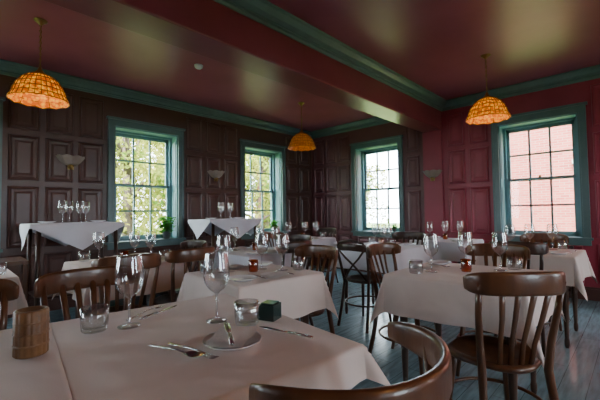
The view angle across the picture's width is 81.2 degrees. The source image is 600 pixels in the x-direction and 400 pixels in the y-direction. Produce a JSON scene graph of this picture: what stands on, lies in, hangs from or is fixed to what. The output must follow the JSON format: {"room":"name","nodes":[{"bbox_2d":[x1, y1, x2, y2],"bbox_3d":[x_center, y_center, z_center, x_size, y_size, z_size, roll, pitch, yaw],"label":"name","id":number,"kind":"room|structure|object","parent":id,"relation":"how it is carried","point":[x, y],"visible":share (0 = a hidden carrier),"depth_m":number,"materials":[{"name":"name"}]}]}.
{"room":"restaurant","nodes":[
{"label":"restaurant","id":0,"kind":"room"},
{"bbox_2d":[0,74,312,299],"bbox_3d":[-2.882,-0.144,4.694,0.320,3.000,9.340,-3,-3,44],"label":"wall","id":1,"kind":"structure","parent":0,"point":[115,107],"depth_m":4.74,"materials":[{"name":"brown paint"}]},
{"bbox_2d":[0,97,5,252],"bbox_3d":[-3.863,-0.256,3.670,0.430,1.815,1.130,-3,-3,44],"label":"window","id":2,"kind":"structure","parent":1,"relation":"in","point":[2,99],"depth_m":3.93,"materials":[{"name":"teal paint"}]},
{"bbox_2d":[56,154,84,169],"bbox_3d":[-2.858,-0.468,4.385,0.133,0.184,0.323,-3,-3,44],"label":"wall sconce","id":3,"kind":"object","parent":1,"relation":"attached to","point":[70,161],"visible":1,"depth_m":4.37,"materials":[{"name":"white glass"}]},
{"bbox_2d":[105,116,185,249],"bbox_3d":[-2.336,-0.219,5.238,0.430,1.815,1.130,-3,-3,44],"label":"window","id":4,"kind":"structure","parent":1,"relation":"in","point":[173,137],"depth_m":5.30,"materials":[{"name":"teal paint"}]},
{"bbox_2d":[153,216,176,238],"bbox_3d":[-2.023,0.414,5.313,0.375,0.344,0.406,-3,-3,44],"label":"potted plant","id":5,"kind":"object","parent":4,"relation":"on","point":[166,231],"visible":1,"depth_m":5.26,"materials":[{"name":"green plant"}]},
{"bbox_2d":[0,59,311,135],"bbox_3d":[-2.740,-1.486,4.587,0.130,0.130,8.700,-3,-3,44],"label":"trim","id":6,"kind":"structure","parent":1,"relation":"attached to","point":[9,68],"depth_m":5.05,"materials":[{"name":"teal paint"}]},
{"bbox_2d":[6,82,310,296],"bbox_3d":[-2.693,-0.098,4.641,0.022,2.500,8.350,-3,-3,44],"label":"wall paneling","id":7,"kind":"structure","parent":1,"relation":"attached to","point":[23,151],"depth_m":4.57,"materials":[{"name":"brown paint"}]},
{"bbox_2d":[8,258,310,317],"bbox_3d":[-2.741,1.266,4.523,0.018,0.165,8.700,-3,-3,44],"label":"baseboard","id":8,"kind":"structure","parent":1,"relation":"attached to","point":[55,303],"depth_m":4.26,"materials":[{"name":"brown paint"}]},
{"bbox_2d":[208,170,224,181],"bbox_3d":[-1.386,-0.402,5.895,0.133,0.184,0.323,-3,-3,44],"label":"wall sconce","id":9,"kind":"object","parent":1,"relation":"attached to","point":[215,174],"visible":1,"depth_m":5.86,"materials":[{"name":"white glass"}]},
{"bbox_2d":[239,139,287,239],"bbox_3d":[-0.801,-0.181,6.814,0.430,1.815,1.130,-3,-3,44],"label":"window","id":10,"kind":"structure","parent":1,"relation":"in","point":[276,153],"depth_m":7.00,"materials":[{"name":"teal paint"}]},
{"bbox_2d":[269,220,279,231],"bbox_3d":[-0.524,0.512,6.947,0.267,0.229,0.265,-3,-3,44],"label":"potted plant","id":11,"kind":"object","parent":10,"relation":"on","point":[273,223],"visible":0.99,"depth_m":6.91,"materials":[{"name":"green plant"}]},
{"bbox_2d":[0,0,599,131],"bbox_3d":[0.210,-1.825,1.724,9.010,0.250,9.340,-3,-3,44],"label":"ceiling","id":12,"kind":"structure","parent":0,"point":[438,46],"depth_m":3.76,"materials":[{"name":"paint"}]},
{"bbox_2d":[6,17,69,108],"bbox_3d":[-2.324,-1.241,3.129,0.457,0.740,0.457,-3,-3,39],"label":"pendant lamp","id":13,"kind":"object","parent":12,"relation":"hanging from","point":[37,88],"visible":1,"depth_m":3.08,"materials":[{"name":"brown"}]},
{"bbox_2d":[194,64,202,69],"bbox_3d":[-1.196,-1.569,4.133,0.104,0.040,0.104,-3,-3,44],"label":"smoke detector","id":14,"kind":"object","parent":12,"relation":"attached to","point":[197,66],"visible":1,"depth_m":4.10,"materials":[{"name":"white plastic"}]},
{"bbox_2d":[43,0,441,132],"bbox_3d":[-0.828,-1.432,2.725,0.320,0.430,8.700,-3,-3,44],"label":"ceiling beam","id":15,"kind":"structure","parent":12,"relation":"attached to","point":[210,29],"depth_m":3.02,"materials":[{"name":"paint"}]},
{"bbox_2d":[288,102,315,150],"bbox_3d":[0.026,-1.182,5.586,0.457,0.740,0.457,1,-3,-41],"label":"pendant lamp","id":16,"kind":"object","parent":12,"relation":"hanging from","point":[301,141],"visible":1,"depth_m":5.47,"materials":[{"name":"brown"}]},
{"bbox_2d":[465,53,510,124],"bbox_3d":[2.113,-1.272,3.962,0.457,0.740,0.457,-3,-3,39],"label":"pendant lamp","id":17,"kind":"object","parent":12,"relation":"hanging from","point":[488,109],"visible":1,"depth_m":3.88,"materials":[{"name":"brown"}]},
{"bbox_2d":[7,265,599,399],"bbox_3d":[0.253,1.248,1.609,9.010,0.100,9.340,-3,-3,44],"label":"floor","id":18,"kind":"structure","parent":0,"point":[576,367],"depth_m":2.85,"materials":[{"name":"wood"}]},
{"bbox_2d":[0,278,18,329],"bbox_3d":[-1.225,0.761,1.202,0.527,0.890,0.449,-3,-3,44],"label":"dining chair","id":19,"kind":"object","parent":18,"relation":"on","point":[9,289],"visible":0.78,"depth_m":1.47,"materials":[{"name":"brown wood"}]},
{"bbox_2d":[0,256,29,300],"bbox_3d":[-2.869,0.935,3.245,0.500,0.735,0.500,-3,-3,44],"label":"wooden side table","id":20,"kind":"object","parent":18,"relation":"on","point":[17,265],"visible":0.56,"depth_m":3.24,"materials":[{"name":"brown wood"}]},
{"bbox_2d":[26,229,117,306],"bbox_3d":[-2.562,0.795,3.955,0.600,1.060,0.860,-3,-3,44],"label":"serving table","id":21,"kind":"object","parent":18,"relation":"on","point":[29,233],"visible":0.3,"depth_m":3.85,"materials":[{"name":"brown wood"}]},
{"bbox_2d":[19,222,124,250],"bbox_3d":[-2.568,0.400,3.970,0.733,0.289,0.932,-3,-3,44],"label":"tablecloth","id":22,"kind":"object","parent":21,"relation":"on","point":[81,235],"visible":0.98,"depth_m":3.73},
{"bbox_2d":[39,221,55,222],"bbox_3d":[-2.744,0.241,3.797,0.170,0.018,0.170,-3,-3,44],"label":"plate","id":23,"kind":"object","parent":22,"relation":"on","point":[40,221],"visible":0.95,"depth_m":3.77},
{"bbox_2d":[34,266,138,322],"bbox_3d":[-0.869,0.768,1.525,0.527,0.890,0.449,-3,-3,44],"label":"dining chair","id":24,"kind":"object","parent":18,"relation":"on","point":[60,282],"visible":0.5,"depth_m":1.70,"materials":[{"name":"brown wood"}]},
{"bbox_2d":[75,290,170,318],"bbox_3d":[-1.479,0.897,2.954,0.700,0.750,0.700,-3,-3,44],"label":"dining table","id":25,"kind":"object","parent":18,"relation":"on","point":[144,302],"visible":0.02,"depth_m":2.94,"materials":[{"name":"brown wood"}]},
{"bbox_2d":[52,256,188,314],"bbox_3d":[-1.482,0.676,2.962,0.865,0.328,0.865,-3,-3,44],"label":"tablecloth","id":26,"kind":"object","parent":25,"relation":"on","point":[164,275],"visible":0.23,"depth_m":2.77,"materials":[{"name":"fabric"}]},
{"bbox_2d":[121,251,128,255],"bbox_3d":[-1.485,0.473,2.970,0.068,0.076,0.068,-2,-3,34],"label":"votive candle","id":27,"kind":"object","parent":26,"relation":"on","point":[123,253],"visible":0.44,"depth_m":2.94,"materials":[{"name":"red glass"}]},
{"bbox_2d":[86,253,160,316],"bbox_3d":[-1.240,0.807,2.425,0.449,0.890,0.527,1,-3,-44],"label":"dining chair","id":28,"kind":"object","parent":18,"relation":"on","point":[150,260],"visible":0.35,"depth_m":2.29,"materials":[{"name":"brown wood"}]},
{"bbox_2d":[154,240,206,298],"bbox_3d":[-1.157,0.838,3.288,0.449,0.890,0.527,-3,-3,44],"label":"dining chair","id":29,"kind":"object","parent":18,"relation":"on","point":[188,244],"visible":0.18,"depth_m":3.48,"materials":[{"name":"brown wood"}]},
{"bbox_2d":[154,246,215,304],"bbox_3d":[-0.962,0.818,2.825,0.527,0.890,0.449,-3,-3,40],"label":"dining chair","id":30,"kind":"object","parent":18,"relation":"on","point":[192,255],"visible":0.41,"depth_m":2.63,"materials":[{"name":"brown wood"}]},
{"bbox_2d":[193,224,256,270],"bbox_3d":[-1.131,0.826,5.325,0.600,1.060,0.880,-3,-3,44],"label":"serving table","id":31,"kind":"object","parent":18,"relation":"on","point":[213,225],"visible":0.17,"depth_m":5.23,"materials":[{"name":"brown wood"}]},
{"bbox_2d":[188,218,260,238],"bbox_3d":[-1.137,0.431,5.340,0.688,0.290,0.961,-3,-3,44],"label":"tablecloth","id":32,"kind":"object","parent":31,"relation":"on","point":[244,225],"visible":0.99,"depth_m":5.11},
{"bbox_2d":[264,231,285,246],"bbox_3d":[-0.245,0.893,5.085,0.449,0.890,0.527,-3,-3,44],"label":"dining chair","id":33,"kind":"object","parent":18,"relation":"on","point":[275,235],"visible":0.33,"depth_m":4.88,"materials":[{"name":"brown wood"}]},
{"bbox_2d":[276,240,313,325],"bbox_3d":[-0.154,0.826,3.341,0.527,0.890,0.449,-3,-3,44],"label":"dining chair","id":34,"kind":"object","parent":18,"relation":"on","point":[284,248],"visible":0.2,"depth_m":3.11,"materials":[{"name":"brown wood"}]},
{"bbox_2d":[283,234,310,257],"bbox_3d":[-0.141,0.850,3.973,0.449,0.890,0.527,-3,-3,44],"label":"dining chair","id":35,"kind":"object","parent":18,"relation":"on","point":[293,237],"visible":0.16,"depth_m":4.21,"materials":[{"name":"brown wood"}]},
{"bbox_2d":[302,314,308,323],"bbox_3d":[-0.300,0.856,2.281,0.620,0.750,0.630,1,-3,-43],"label":"dining table","id":36,"kind":"object","parent":18,"relation":"on","point":[305,319],"visible":0.02,"depth_m":2.25,"materials":[{"name":"brown wood"}]},
{"bbox_2d":[176,264,338,318],"bbox_3d":[-0.303,0.635,2.290,0.785,0.326,0.795,1,-3,-43],"label":"tablecloth","id":37,"kind":"object","parent":36,"relation":"on","point":[302,293],"visible":0.66,"depth_m":2.12,"materials":[{"name":"fabric"}]},
{"bbox_2d":[223,264,247,268],"bbox_3d":[-0.458,0.469,2.461,0.162,0.022,0.110,1,-3,-43],"label":"folded napkin","id":38,"kind":"object","parent":37,"relation":"on","point":[234,265],"visible":0.96,"depth_m":2.46,"materials":[{"name":"fabric"}]},
{"bbox_2d":[228,275,257,281],"bbox_3d":[-0.327,0.450,2.003,0.170,0.018,0.170,1,-3,-43],"label":"plate","id":39,"kind":"object","parent":37,"relation":"on","point":[237,278],"visible":1,"depth_m":2.02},
{"bbox_2d":[248,259,258,271],"bbox_3d":[-0.306,0.432,2.297,0.068,0.076,0.068,-2,-3,37],"label":"votive candle","id":40,"kind":"object","parent":37,"relation":"on","point":[253,263],"visible":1,"depth_m":2.27,"materials":[{"name":"red glass"}]},
{"bbox_2d":[258,261,272,265],"bbox_3d":[-0.283,0.472,2.589,0.170,0.018,0.170,1,-3,-43],"label":"plate","id":41,"kind":"object","parent":37,"relation":"on","point":[260,263],"visible":0.73,"depth_m":2.62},
{"bbox_2d":[260,271,287,277],"bbox_3d":[-0.152,0.453,2.131,0.162,0.022,0.110,1,-3,-43],"label":"folded napkin","id":42,"kind":"object","parent":37,"relation":"on","point":[276,274],"visible":1,"depth_m":2.10,"materials":[{"name":"fabric"}]},
{"bbox_2d":[294,245,337,333],"bbox_3d":[0.007,0.795,2.560,0.527,0.890,0.449,1,-3,-44],"label":"dining chair","id":43,"kind":"object","parent":18,"relation":"on","point":[320,251],"visible":0.34,"depth_m":2.69,"materials":[{"name":"brown wood"}]},
{"bbox_2d":[310,228,338,282],"bbox_3d":[0.331,0.907,5.676,0.449,0.890,0.527,-3,-3,44],"label":"dining chair","id":44,"kind":"object","parent":18,"relation":"on","point":[319,231],"visible":0.35,"depth_m":5.83,"materials":[{"name":"brown wood"}]},
{"bbox_2d":[327,258,329,286],"bbox_3d":[0.044,0.967,5.378,0.700,0.750,0.700,-3,-3,44],"label":"dining table","id":45,"kind":"object","parent":18,"relation":"on","point":[328,282],"visible":0.11,"depth_m":5.36,"materials":[{"name":"brown wood"}]},
{"bbox_2d":[268,236,336,246],"bbox_3d":[0.041,0.746,5.386,0.865,0.328,0.865,-3,-3,44],"label":"tablecloth","id":46,"kind":"object","parent":45,"relation":"on","point":[330,241],"visible":0.3,"depth_m":5.25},
{"bbox_2d":[249,321,452,399],"bbox_3d":[0.047,0.727,0.732,0.527,0.886,0.449,-3,-3,44],"label":"bentwood chair","id":47,"kind":"object","parent":18,"relation":"on","point":[436,383],"visible":1,"depth_m":0.55,"materials":[{"name":"brown wood"}]},
{"bbox_2d":[337,239,391,332],"bbox_3d":[0.663,0.828,3.596,0.449,0.882,0.516,-3,-3,44],"label":"cross-back chair","id":48,"kind":"object","parent":18,"relation":"on","point":[360,278],"visible":0.78,"depth_m":3.48,"materials":[{"name":"brown wood"}]},
{"bbox_2d":[344,268,394,321],"bbox_3d":[0.929,0.901,3.959,0.750,0.750,0.700,-3,-3,44],"label":"dining table","id":49,"kind":"object","parent":18,"relation":"on","point":[345,269],"visible":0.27,"depth_m":3.95,"materials":[{"name":"brown wood"}]},
{"bbox_2d":[330,242,432,272],"bbox_3d":[0.926,0.680,3.967,0.915,0.328,0.865,-3,-3,44],"label":"tablecloth","id":50,"kind":"object","parent":49,"relation":"on","point":[416,254],"visible":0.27,"depth_m":3.72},
{"bbox_2d":[366,242,441,374],"bbox_3d":[0.794,0.787,2.660,0.449,0.890,0.527,1,-3,-44],"label":"dining chair","id":51,"kind":"object","parent":18,"relation":"on","point":[373,249],"visible":0.45,"depth_m":2.76,"materials":[{"name":"brown wood"}]},
{"bbox_2d":[385,231,424,273],"bbox_3d":[1.248,0.841,4.254,0.449,0.890,0.527,-3,-3,44],"label":"dining chair","id":52,"kind":"object","parent":18,"relation":"on","point":[403,235],"visible":0.27,"depth_m":4.45,"materials":[{"name":"brown wood"}]},
{"bbox_2d":[400,316,536,399],"bbox_3d":[1.045,0.833,2.173,0.730,0.750,0.700,-3,-3,42],"label":"dining table","id":53,"kind":"object","parent":18,"relation":"on","point":[512,378],"visible":0.12,"depth_m":2.14,"materials":[{"name":"brown wood"}]},
{"bbox_2d":[369,262,565,367],"bbox_3d":[1.042,0.612,2.181,0.895,0.327,0.865,-3,-3,42],"label":"tablecloth","id":54,"kind":"object","parent":53,"relation":"on","point":[441,297],"visible":0.57,"depth_m":1.95,"materials":[{"name":"fabric"}]},
{"bbox_2d":[409,260,422,273],"bbox_3d":[0.712,0.409,2.148,0.084,0.078,0.084,-3,-3,42],"label":"water tumbler","id":55,"kind":"object","parent":54,"relation":"on","point":[409,260],"visible":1,"depth_m":2.13,"materials":[{"name":"clear glass"}]},
{"bbox_2d":[412,264,433,268],"bbox_3d":[0.836,0.448,2.372,0.110,0.022,0.162,-3,-3,42],"label":"folded napkin","id":56,"kind":"object","parent":54,"relation":"on","point":[425,266],"visible":0.94,"depth_m":2.36,"materials":[{"name":"fabric"}]},
{"bbox_2d":[427,260,451,264],"bbox_3d":[0.999,0.451,2.515,0.170,0.018,0.170,-3,-3,42],"label":"plate","id":57,"kind":"object","parent":54,"relation":"on","point":[438,262],"visible":0.98,"depth_m":2.55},
{"bbox_2d":[460,259,471,271],"bbox_3d":[1.039,0.409,2.189,0.068,0.076,0.068,-2,-3,32],"label":"votive candle","id":58,"kind":"object","parent":54,"relation":"on","point":[466,264],"visible":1,"depth_m":2.16,"materials":[{"name":"red glass"}]},
{"bbox_2d":[456,243,530,376],"bbox_3d":[1.357,0.772,2.475,0.449,0.890,0.527,-3,-3,44],"label":"dining chair","id":59,"kind":"object","parent":18,"relation":"on","point":[513,251],"visible":0.34,"depth_m":2.64,"materials":[{"name":"brown wood"}]},
{"bbox_2d":[447,271,566,399],"bbox_3d":[0.941,0.748,1.669,0.449,0.890,0.527,-1,-2,0],"label":"dining chair","id":60,"kind":"object","parent":18,"relation":"on","point":[482,351],"visible":0.97,"depth_m":1.50,"materials":[{"name":"brown wood"}]},
{"bbox_2d":[489,241,551,356],"bbox_3d":[1.919,0.785,3.009,0.449,0.890,0.527,-3,-3,44],"label":"dining chair","id":61,"kind":"object","parent":18,"relation":"on","point":[541,249],"visible":0.18,"depth_m":2.76,"materials":[{"name":"brown wood"}]},
{"bbox_2d":[520,233,569,330],"bbox_3d":[2.480,0.799,3.586,0.449,0.890,0.527,-3,-3,44],"label":"dining chair","id":62,"kind":"object","parent":18,"relation":"on","point":[535,237],"visible":0.23,"depth_m":3.75,"materials":[{"name":"brown wood"}]},
{"bbox_2d":[550,245,573,294],"bbox_3d":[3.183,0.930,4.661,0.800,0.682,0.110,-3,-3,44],"label":"dining chair","id":63,"kind":"object","parent":18,"relation":"on","point":[551,246],"visible":0.12,"depth_m":4.46,"materials":[{"name":"wood"}]},
{"bbox_2d":[562,286,577,347],"bbox_3d":[2.193,0.858,3.288,0.700,0.750,0.700,-3,-3,44],"label":"dining table","id":64,"kind":"object","parent":18,"relation":"on","point":[565,307],"visible":0.3,"depth_m":2.89,"materials":[{"name":"brown wood"}]},
{"bbox_2d":[475,248,596,301],"bbox_3d":[2.190,0.636,3.296,0.865,0.329,0.865,-3,-3,44],"label":"tablecloth","id":65,"kind":"object","parent":64,"relation":"on","point":[576,266],"visible":0.48,"depth_m":2.92,"materials":[{"name":"fabric"}]},
{"bbox_2d":[549,251,570,254],"bbox_3d":[2.206,0.452,2.985,0.170,0.018,0.170,-3,-3,44],"label":"plate","id":66,"kind":"object","parent":65,"relation":"on","point":[551,252],"visible":0.9,"depth_m":2.98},
{"bbox_2d":[558,249,574,252],"bbox_3d":[2.374,0.454,3.121,0.110,0.022,0.162,-3,-3,44],"label":"folded napkin","id":67,"kind":"object","parent":65,"relation":"on","point":[567,250],"visible":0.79,"depth_m":3.10,"materials":[{"name":"fabric"}]},
{"bbox_3d":[1.962,0.915,4.698,0.700,0.750,0.700,-3,-3,44],"label":"dining table","id":68,"kind":"object","parent":18,"relation":"on","visible":0},
{"bbox_2d":[409,237,483,261],"bbox_3d":[1.959,0.693,4.706,0.865,0.328,0.865,-3,-3,44],"label":"tablecloth","id":69,"kind":"object","parent":68,"relation":"on","point":[448,250],"visible":0.46,"depth_m":4.36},
{"bbox_3d":[-0.463,0.909,3.639,0.700,0.750,0.700,-3,-3,44],"label":"dining table","id":70,"kind":"object","parent":18,"relation":"on","visible":0},
{"bbox_2d":[202,246,309,270],"bbox_3d":[-0.466,0.687,3.648,0.865,0.328,0.865,-3,-3,44],"label":"tablecloth","id":71,"kind":"object","parent":70,"relation":"on","point":[221,259],"visible":0.39,"depth_m":3.41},
{"bbox_2d":[244,251,261,253],"bbox_3d":[-0.450,0.502,3.337,0.170,0.018,0.170,-3,-3,44],"label":"plate","id":72,"kind":"object","parent":71,"relation":"on","point":[247,252],"visible":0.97,"depth_m":3.37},
{"bbox_2d":[252,243,257,249],"bbox_3d":[-0.469,0.485,3.655,0.068,0.076,0.068,-2,-3,34],"label":"votive candle","id":73,"kind":"object","parent":71,"relation":"on","point":[254,245],"visible":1,"depth_m":3.63,"materials":[{"name":"red glass"}]},
{"bbox_2d":[262,249,276,252],"bbox_3d":[-0.282,0.505,3.473,0.110,0.022,0.162,-3,-3,44],"label":"folded napkin","id":74,"kind":"object","parent":71,"relation":"on","point":[272,250],"visible":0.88,"depth_m":3.46,"materials":[{"name":"fabric"}]},
{"bbox_3d":[-2.283,0.881,2.236,0.650,0.750,0.650,-3,-3,44],"label":"dining table","id":75,"kind":"object","parent":18,"relation":"on","visible":0},
{"bbox_2d":[0,267,27,314],"bbox_3d":[-2.286,0.661,2.244,0.815,0.326,0.815,-3,-3,44],"label":"tablecloth","id":76,"kind":"object","parent":75,"relation":"on","point":[21,302],"visible":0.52,"depth_m":2.24,"materials":[{"name":"fabric"}]},
{"bbox_3d":[-0.355,0.813,1.129,0.680,0.750,0.860,1,-3,-39],"label":"dining table","id":77,"kind":"object","parent":18,"relation":"on","visible":0},
{"bbox_2d":[50,294,389,399],"bbox_3d":[-0.359,0.495,1.141,0.817,0.137,0.997,1,-3,-39],"label":"tablecloth","id":78,"kind":"object","parent":77,"relation":"on","point":[113,363],"visible":0.73,"depth_m":0.95,"materials":[{"name":"fabric"}]},
{"bbox_2d":[80,304,108,333],"bbox_3d":[-0.676,0.390,1.151,0.084,0.078,0.084,-3,-3,44],"label":"water tumbler","id":79,"kind":"object","parent":78,"relation":"on","point":[106,307],"visible":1,"depth_m":1.14,"materials":[{"name":"clear glass"}]},
{"bbox_2d":[114,254,143,329],"bbox_3d":[-0.582,0.309,1.194,0.093,0.240,0.093,-3,-3,44],"label":"wine glass","id":80,"kind":"object","parent":78,"relation":"on","point":[141,254],"visible":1,"depth_m":1.18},
{"bbox_2d":[126,305,163,320],"bbox_3d":[-0.593,0.430,1.348,0.022,0.010,0.198,-1,-2,14],"label":"fork","id":81,"kind":"object","parent":78,"relation":"on","point":[159,306],"visible":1,"depth_m":1.34,"materials":[{"name":"metal"}]},
{"bbox_2d":[139,305,176,319],"bbox_3d":[-0.543,0.432,1.359,0.019,0.008,0.205,-2,-2,19],"label":"table knife","id":82,"kind":"object","parent":78,"relation":"on","point":[149,315],"visible":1,"depth_m":1.32,"materials":[{"name":"metal"}]},
{"bbox_2d":[149,344,203,357],"bbox_3d":[-0.343,0.412,0.960,0.202,0.010,0.038,-2,-2,29],"label":"spoon","id":83,"kind":"object","parent":78,"relation":"on","point":[192,354],"visible":1,"depth_m":0.94,"materials":[{"name":"metal"}]},
{"bbox_2d":[168,342,218,358],"bbox_3d":[-0.299,0.412,0.965,0.198,0.010,0.022,-2,-3,34],"label":"fork","id":84,"kind":"object","parent":78,"relation":"on","point":[209,356],"visible":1,"depth_m":0.94,"materials":[{"name":"metal"}]},
{"bbox_2d":[203,251,229,323],"bbox_3d":[-0.296,0.307,1.244,0.093,0.240,0.093,-3,-3,44],"label":"wine glass","id":85,"kind":"object","parent":78,"relation":"on","point":[224,251],"visible":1,"depth_m":1.23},
{"bbox_2d":[202,331,261,350],"bbox_3d":[-0.196,0.410,1.019,0.170,0.018,0.170,-3,-3,44],"label":"plate","id":86,"kind":"object","parent":78,"relation":"on","point":[257,336],"visible":0.46,"depth_m":1.00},
{"bbox_2d":[205,326,257,347],"bbox_3d":[-0.196,0.393,1.019,0.110,0.022,0.162,-1,-2,9],"label":"folded napkin","id":87,"kind":"object","parent":86,"relation":"on","point":[241,334],"visible":0.91,"depth_m":1.00,"materials":[{"name":"fabric"}]},
{"bbox_2d":[224,321,233,345],"bbox_3d":[-0.205,0.379,1.008,0.019,0.008,0.205,0,-2,-16],"label":"table knife","id":88,"kind":"object","parent":87,"relation":"on","point":[226,324],"visible":1,"depth_m":0.99,"materials":[{"name":"metal"}]},
{"bbox_2d":[234,300,258,325],"bbox_3d":[-0.181,0.384,1.193,0.084,0.078,0.084,-2,-2,29],"label":"water tumbler","id":89,"kind":"object","parent":78,"relation":"on","point":[257,303],"visible":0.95,"depth_m":1.19,"materials":[{"name":"clear glass"}]},
{"bbox_2d":[259,300,280,321],"bbox_3d":[-0.108,0.397,1.261,0.060,0.060,0.060,-2,-2,24],"label":"candle holder","id":90,"kind":"object","parent":78,"relation":"on","point":[269,310],"visible":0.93,"depth_m":1.24,"materials":[{"name":"green glass"}]},
{"bbox_2d":[259,326,312,338],"bbox_3d":[-0.048,0.416,1.110,0.205,0.008,0.019,-2,-3,34],"label":"table knife","id":91,"kind":"object","parent":78,"relation":"on","point":[270,328],"visible":1,"depth_m":1.09,"materials":[{"name":"metal"}]},
{"bbox_3d":[-0.894,0.804,0.697,0.680,0.750,0.860,1,-3,-39],"label":"dining table","id":92,"kind":"object","parent":18,"relation":"on","visible":0},
{"bbox_2d":[0,323,72,399],"bbox_3d":[-0.898,0.483,0.709,0.802,0.137,0.997,1,-3,-39],"label":"tablecloth","id":93,"kind":"object","parent":92,"relation":"on","point":[43,377],"visible":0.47,"depth_m":0.84,"materials":[{"name":"fabric"}]},
{"bbox_2d":[12,306,49,359],"bbox_3d":[-0.737,0.361,0.960,0.083,0.122,0.083,-3,-3,44],"label":"wooden cup","id":94,"kind":"object","parent":93,"relation":"on","point":[30,335],"visible":1,"depth_m":0.93,"materials":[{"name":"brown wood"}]},
{"bbox_2d":[311,78,599,287],"bbox_3d":[3.377,-0.224,4.898,8.370,3.000,0.320,-3,-3,44],"label":"wall","id":95,"kind":"structure","parent":0,"point":[578,92],"depth_m":5.43,"materials":[{"name":"red paint"}]},
{"bbox_2d":[213,0,445,110],"bbox_3d":[-0.669,-1.590,2.574,0.130,0.130,8.700,-3,-3,44],"label":"trim","id":96,"kind":"structure","parent":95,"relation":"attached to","point":[264,12],"depth_m":3.50,"materials":[{"name":"teal paint"}]},
{"bbox_2d":[311,116,390,138],"bbox_3d":[1.123,-1.456,6.807,2.570,0.130,0.130,-3,-3,44],"label":"trim","id":97,"kind":"structure","parent":95,"relation":"attached to","point":[373,121],"depth_m":6.93,"materials":[{"name":"teal paint"}]},
{"bbox_2d":[314,127,420,243],"bbox_3d":[1.180,-0.072,6.794,2.410,2.500,0.022,-3,-3,44],"label":"trim","id":98,"kind":"structure","parent":95,"relation":"attached to","point":[412,136],"depth_m":7.09,"materials":[{"name":"paint"}]},
{"bbox_2d":[349,135,404,236],"bbox_3d":[1.541,-0.219,6.663,1.130,1.815,0.430,-3,-3,44],"label":"window","id":99,"kind":"structure","parent":95,"relation":"in","point":[360,150],"depth_m":6.79,"materials":[{"name":"teal paint"}]},
{"bbox_2d":[390,223,398,231],"bbox_3d":[1.715,0.490,6.358,0.189,0.167,0.183,-3,-3,44],"label":"potted plant","id":100,"kind":"object","parent":99,"relation":"on","point":[394,228],"visible":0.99,"depth_m":6.33,"materials":[{"name":"green plant"}]},
{"bbox_2d":[423,169,441,180],"bbox_3d":[2.146,-0.397,5.730,0.323,0.184,0.133,-3,-3,44],"label":"wall sconce","id":101,"kind":"object","parent":95,"relation":"attached to","point":[431,174],"visible":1,"depth_m":5.70,"materials":[{"name":"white glass"}]},
{"bbox_2d":[422,130,444,237],"bbox_3d":[2.212,0.091,5.773,0.320,2.470,0.040,-3,-3,44],"label":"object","id":102,"kind":"structure","parent":95,"relation":"attached to","point":[432,140],"depth_m":5.76,"materials":[{"name":"red paint"}]},
{"bbox_2d":[313,258,599,301],"bbox_3d":[3.278,1.190,4.724,8.370,0.165,0.018,-3,-3,44],"label":"baseboard","id":103,"kind":"structure","parent":95,"relation":"attached to","point":[593,294],"depth_m":4.39,"materials":[{"name":"brown paint"}]},
{"bbox_2d":[441,64,599,111],"bbox_3d":[4.236,-1.614,3.780,5.480,0.130,0.130,-3,-3,44],"label":"trim","id":104,"kind":"structure","parent":95,"relation":"attached to","point":[592,72],"depth_m":4.79,"materials":[{"name":"teal paint"}]},
{"bbox_2d":[447,84,599,284],"bbox_3d":[3.878,-0.208,4.171,4.160,2.500,0.022,-3,-3,44],"label":"wall panels","id":105,"kind":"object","parent":95,"relation":"attached to","point":[479,157],"depth_m":5.34,"materials":[{"name":"red paint"}]},
{"bbox_2d":[491,101,593,245],"bbox_3d":[3.354,-0.311,4.901,1.130,1.815,0.430,-3,-3,44],"label":"window","id":106,"kind":"structure","parent":95,"relation":"in","point":[574,115],"depth_m":4.87,"materials":[{"name":"teal paint"}]},
{"label":"outside","id":107,"kind":"structure","parent":0,"visible":0},
{"bbox_2d":[121,223,398,235],"bbox_3d":[-0.159,2.771,14.047,100.000,0.200,100.000,-3,-3,44],"label":"ground","id":108,"kind":"structure","parent":107,"point":[370,224],"depth_m":56.16,"materials":[{"name":"green plant"}]},
{"bbox_2d":[116,137,165,235],"bbox_3d":[-4.742,-0.487,9.613,4.006,6.234,3.854,1,-3,-43],"label":"tree","id":109,"kind":"object","parent":108,"relation":"on","point":[123,145],"visible":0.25,"depth_m":9.13,"materials":[{"name":"green plant"}]},
{"bbox_2d":[116,142,165,234],"bbox_3d":[-5.769,-1.217,15.337,5.789,8.160,5.212,1,-3,-43],"label":"tree","id":110,"kind":"object","parent":108,"relation":"on","point":[153,153],"visible":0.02,"depth_m":14.49,"materials":[{"name":"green plant"}]},
{"bbox_2d":[116,140,246,234],"bbox_3d":[-4.418,-0.841,12.310,5.066,7.140,4.560,-1,-2,-1],"label":"tree","id":111,"kind":"object","parent":108,"relation":"on","point":[143,144],"visible":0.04,"depth_m":11.71,"materials":[{"name":"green plant"}]},
{"bbox_2d":[245,154,270,228],"bbox_3d":[-1.648,-0.756,12.790,4.451,6.927,4.282,-1,-2,3],"label":"tree","id":112,"kind":"object","parent":108,"relation":"on","point":[255,159],"visible":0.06,"depth_m":12.29,"materials":[{"name":"green plant"}]},
{"bbox_2d":[245,154,270,228],"bbox_3d":[-1.784,-0.906,16.067,5.307,7.480,4.778,-3,-3,45],"label":"tree","id":113,"kind":"object","parent":108,"relation":"on","point":[266,222],"visible":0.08,"depth_m":16.09,"materials":[{"name":"green plant"}]},
{"bbox_2d":[366,163,387,226],"bbox_3d":[1.615,-0.020,13.864,3.475,5.440,3.860,-1,-2,1],"label":"tree","id":114,"kind":"object","parent":108,"relation":"on","point":[372,178],"visible":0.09,"depth_m":13.15,"materials":[{"name":"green plant"}]},
{"bbox_2d":[510,125,575,230],"bbox_3d":[13.495,-2.672,8.491,20.300,10.120,5.100,-3,-3,44],"label":"window glass","id":115,"kind":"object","parent":108,"relation":"on","point":[561,136],"visible":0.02,"depth_m":10.83,"materials":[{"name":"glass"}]}
]}

